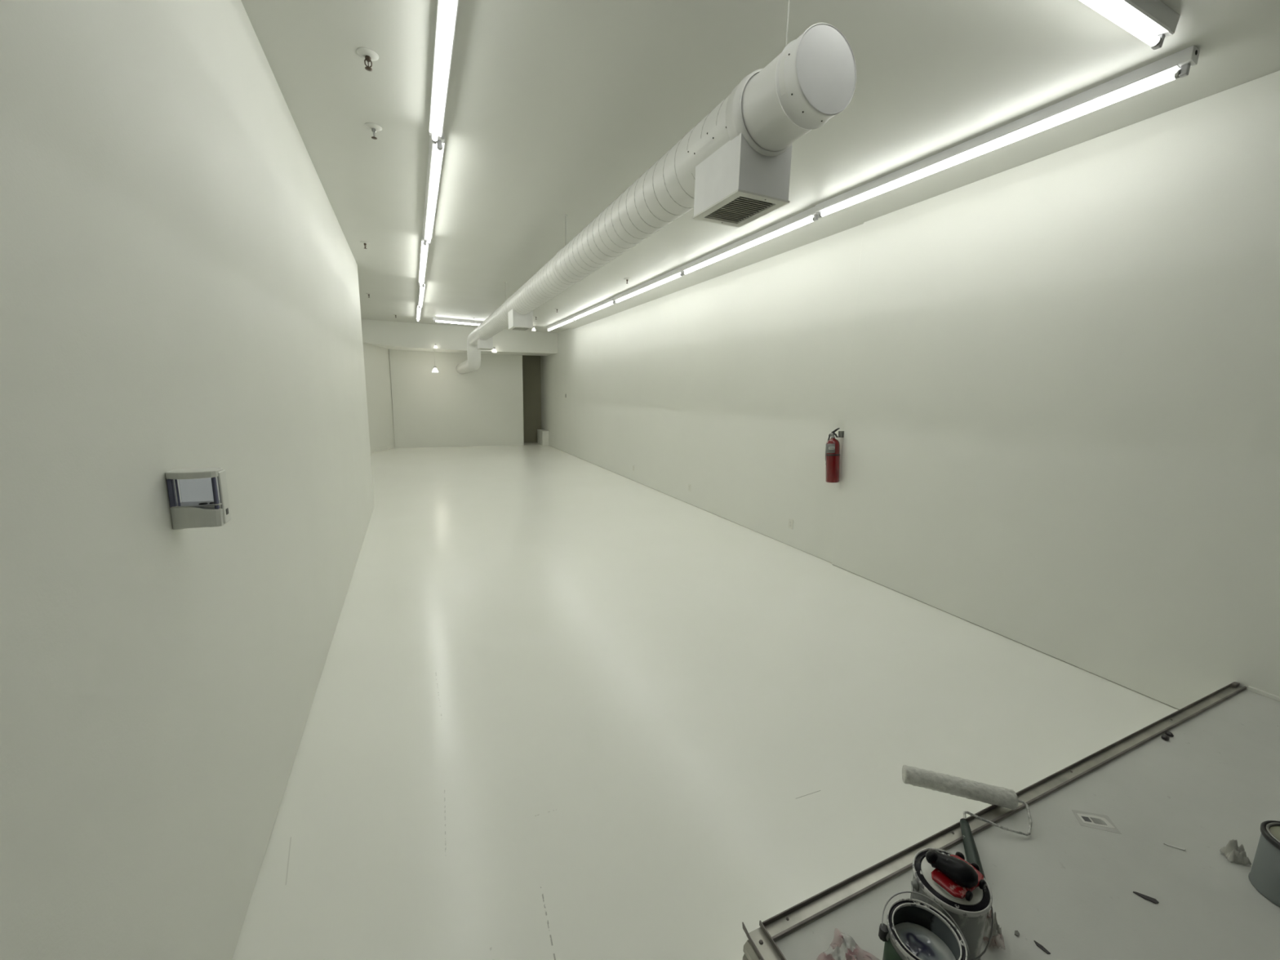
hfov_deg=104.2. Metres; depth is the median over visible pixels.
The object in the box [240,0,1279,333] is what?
ceiling
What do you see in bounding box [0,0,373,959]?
wall
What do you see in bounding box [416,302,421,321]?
strip light
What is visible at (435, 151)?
strip light
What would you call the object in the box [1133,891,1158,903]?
chip
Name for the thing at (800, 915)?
metal rail
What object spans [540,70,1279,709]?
wall
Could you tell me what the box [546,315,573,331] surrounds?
strip light
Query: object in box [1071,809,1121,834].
barcode label
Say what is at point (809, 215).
strip light
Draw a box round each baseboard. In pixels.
[370,444,395,453]
[548,444,1178,710]
[1247,685,1279,702]
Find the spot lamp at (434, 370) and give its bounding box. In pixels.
[431,349,438,372]
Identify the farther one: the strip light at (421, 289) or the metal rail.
the strip light at (421, 289)
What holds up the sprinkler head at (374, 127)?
attached to the ceiling
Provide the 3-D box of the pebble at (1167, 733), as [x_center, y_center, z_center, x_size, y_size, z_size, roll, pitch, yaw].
[2.390,1.146,2.249,0.027,0.017,0.027,-7,13,-39]
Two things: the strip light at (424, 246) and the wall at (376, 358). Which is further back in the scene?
the wall at (376, 358)
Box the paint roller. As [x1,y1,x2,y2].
[902,764,1031,879]
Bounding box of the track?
[742,920,786,959]
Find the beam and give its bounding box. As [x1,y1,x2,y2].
[360,319,557,355]
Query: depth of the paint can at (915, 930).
1.24 m
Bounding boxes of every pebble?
[1160,734,1169,740]
[1164,731,1173,737]
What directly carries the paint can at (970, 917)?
on the platform
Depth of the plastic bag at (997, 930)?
1.37 m
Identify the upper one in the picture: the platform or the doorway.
the doorway
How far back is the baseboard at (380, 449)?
13.80 m
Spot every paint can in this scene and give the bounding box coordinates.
[878,891,969,959]
[910,848,993,959]
[1248,820,1279,906]
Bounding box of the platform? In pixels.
[775,688,1279,959]
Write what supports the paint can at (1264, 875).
on the platform
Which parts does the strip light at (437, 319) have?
plate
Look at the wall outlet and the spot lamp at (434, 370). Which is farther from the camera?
the spot lamp at (434, 370)
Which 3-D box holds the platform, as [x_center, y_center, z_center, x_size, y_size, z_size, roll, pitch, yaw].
[2.388,1.567,0.661,3.165,0.267,3.101,-3,11,-24]
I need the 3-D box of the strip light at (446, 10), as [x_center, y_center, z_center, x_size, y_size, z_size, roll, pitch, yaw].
[-0.802,-1.995,2.089,0.087,0.122,2.420,-3,11,-24]
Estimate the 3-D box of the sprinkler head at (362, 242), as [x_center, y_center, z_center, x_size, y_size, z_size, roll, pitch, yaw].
[-3.151,-2.689,5.711,0.099,0.068,0.100,1,10,-3]
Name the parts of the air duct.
grille frame, hanger rod, grille frame, hanger rod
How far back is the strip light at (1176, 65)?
2.85 m
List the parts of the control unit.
plate, lid, panel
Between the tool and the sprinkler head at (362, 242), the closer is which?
the tool
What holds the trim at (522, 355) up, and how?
attached to the wall at (482, 406)
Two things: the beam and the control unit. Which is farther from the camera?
the beam
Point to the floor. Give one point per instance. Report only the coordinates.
(565, 706)
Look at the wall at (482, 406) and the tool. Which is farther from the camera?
the wall at (482, 406)
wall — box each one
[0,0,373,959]
[362,342,395,449]
[388,348,523,448]
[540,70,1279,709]
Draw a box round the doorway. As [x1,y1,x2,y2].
[522,355,541,442]
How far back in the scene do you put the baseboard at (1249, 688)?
2.58 m
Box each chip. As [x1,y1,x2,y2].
[1014,930,1019,936]
[1033,940,1050,954]
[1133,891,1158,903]
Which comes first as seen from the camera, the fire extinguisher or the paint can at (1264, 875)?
the paint can at (1264, 875)
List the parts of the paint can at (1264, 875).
can lid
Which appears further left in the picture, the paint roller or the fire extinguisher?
the fire extinguisher
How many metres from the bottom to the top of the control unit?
0.152 m
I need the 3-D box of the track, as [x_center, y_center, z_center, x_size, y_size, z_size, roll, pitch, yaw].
[0.900,1.615,0.110,0.067,0.293,2.921,-3,11,-24]
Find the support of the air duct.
hanging from the ceiling
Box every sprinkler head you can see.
[355,47,378,71]
[360,240,369,248]
[364,122,382,139]
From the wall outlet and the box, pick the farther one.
the box
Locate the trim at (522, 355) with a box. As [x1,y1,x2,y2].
[521,355,524,445]
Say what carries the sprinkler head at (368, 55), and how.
attached to the ceiling
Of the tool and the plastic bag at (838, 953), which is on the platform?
the plastic bag at (838, 953)
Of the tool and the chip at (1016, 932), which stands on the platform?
the chip at (1016, 932)
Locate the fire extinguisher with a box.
[825,427,844,482]
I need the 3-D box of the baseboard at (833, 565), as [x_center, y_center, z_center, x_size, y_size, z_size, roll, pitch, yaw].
[0.394,0.196,9.031,0.174,0.006,20.200,-3,11,-24]
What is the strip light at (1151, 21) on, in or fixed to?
attached to the ceiling
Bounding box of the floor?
[231,442,1177,959]
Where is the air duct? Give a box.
[456,0,856,373]
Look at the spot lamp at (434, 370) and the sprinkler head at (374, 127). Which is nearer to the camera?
the sprinkler head at (374, 127)
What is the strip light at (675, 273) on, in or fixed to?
attached to the ceiling
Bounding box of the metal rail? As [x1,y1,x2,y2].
[762,681,1246,942]
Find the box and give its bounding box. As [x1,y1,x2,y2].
[537,429,548,445]
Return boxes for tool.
[925,849,986,901]
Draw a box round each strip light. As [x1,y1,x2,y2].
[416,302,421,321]
[417,281,425,307]
[418,235,429,286]
[422,132,444,244]
[428,0,458,144]
[432,316,482,325]
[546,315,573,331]
[572,297,614,320]
[613,266,683,303]
[680,206,817,275]
[814,45,1199,217]
[1079,0,1180,49]
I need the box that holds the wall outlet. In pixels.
[788,518,793,529]
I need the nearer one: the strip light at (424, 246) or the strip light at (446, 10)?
the strip light at (446, 10)
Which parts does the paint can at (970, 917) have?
can lid, bail handle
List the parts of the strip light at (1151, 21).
plate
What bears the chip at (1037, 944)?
on the platform
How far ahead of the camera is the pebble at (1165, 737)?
2.22 m
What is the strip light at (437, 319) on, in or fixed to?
attached to the ceiling
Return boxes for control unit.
[164,467,231,529]
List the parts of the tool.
thumb knob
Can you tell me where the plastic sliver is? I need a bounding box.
[1163,843,1185,850]
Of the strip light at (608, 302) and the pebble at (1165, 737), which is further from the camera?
the strip light at (608, 302)
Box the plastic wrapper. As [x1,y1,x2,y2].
[1219,839,1251,865]
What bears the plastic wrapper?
on the platform
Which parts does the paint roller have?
handle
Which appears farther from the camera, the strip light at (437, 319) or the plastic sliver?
the strip light at (437, 319)
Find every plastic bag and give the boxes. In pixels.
[823,933,857,959]
[982,909,1001,938]

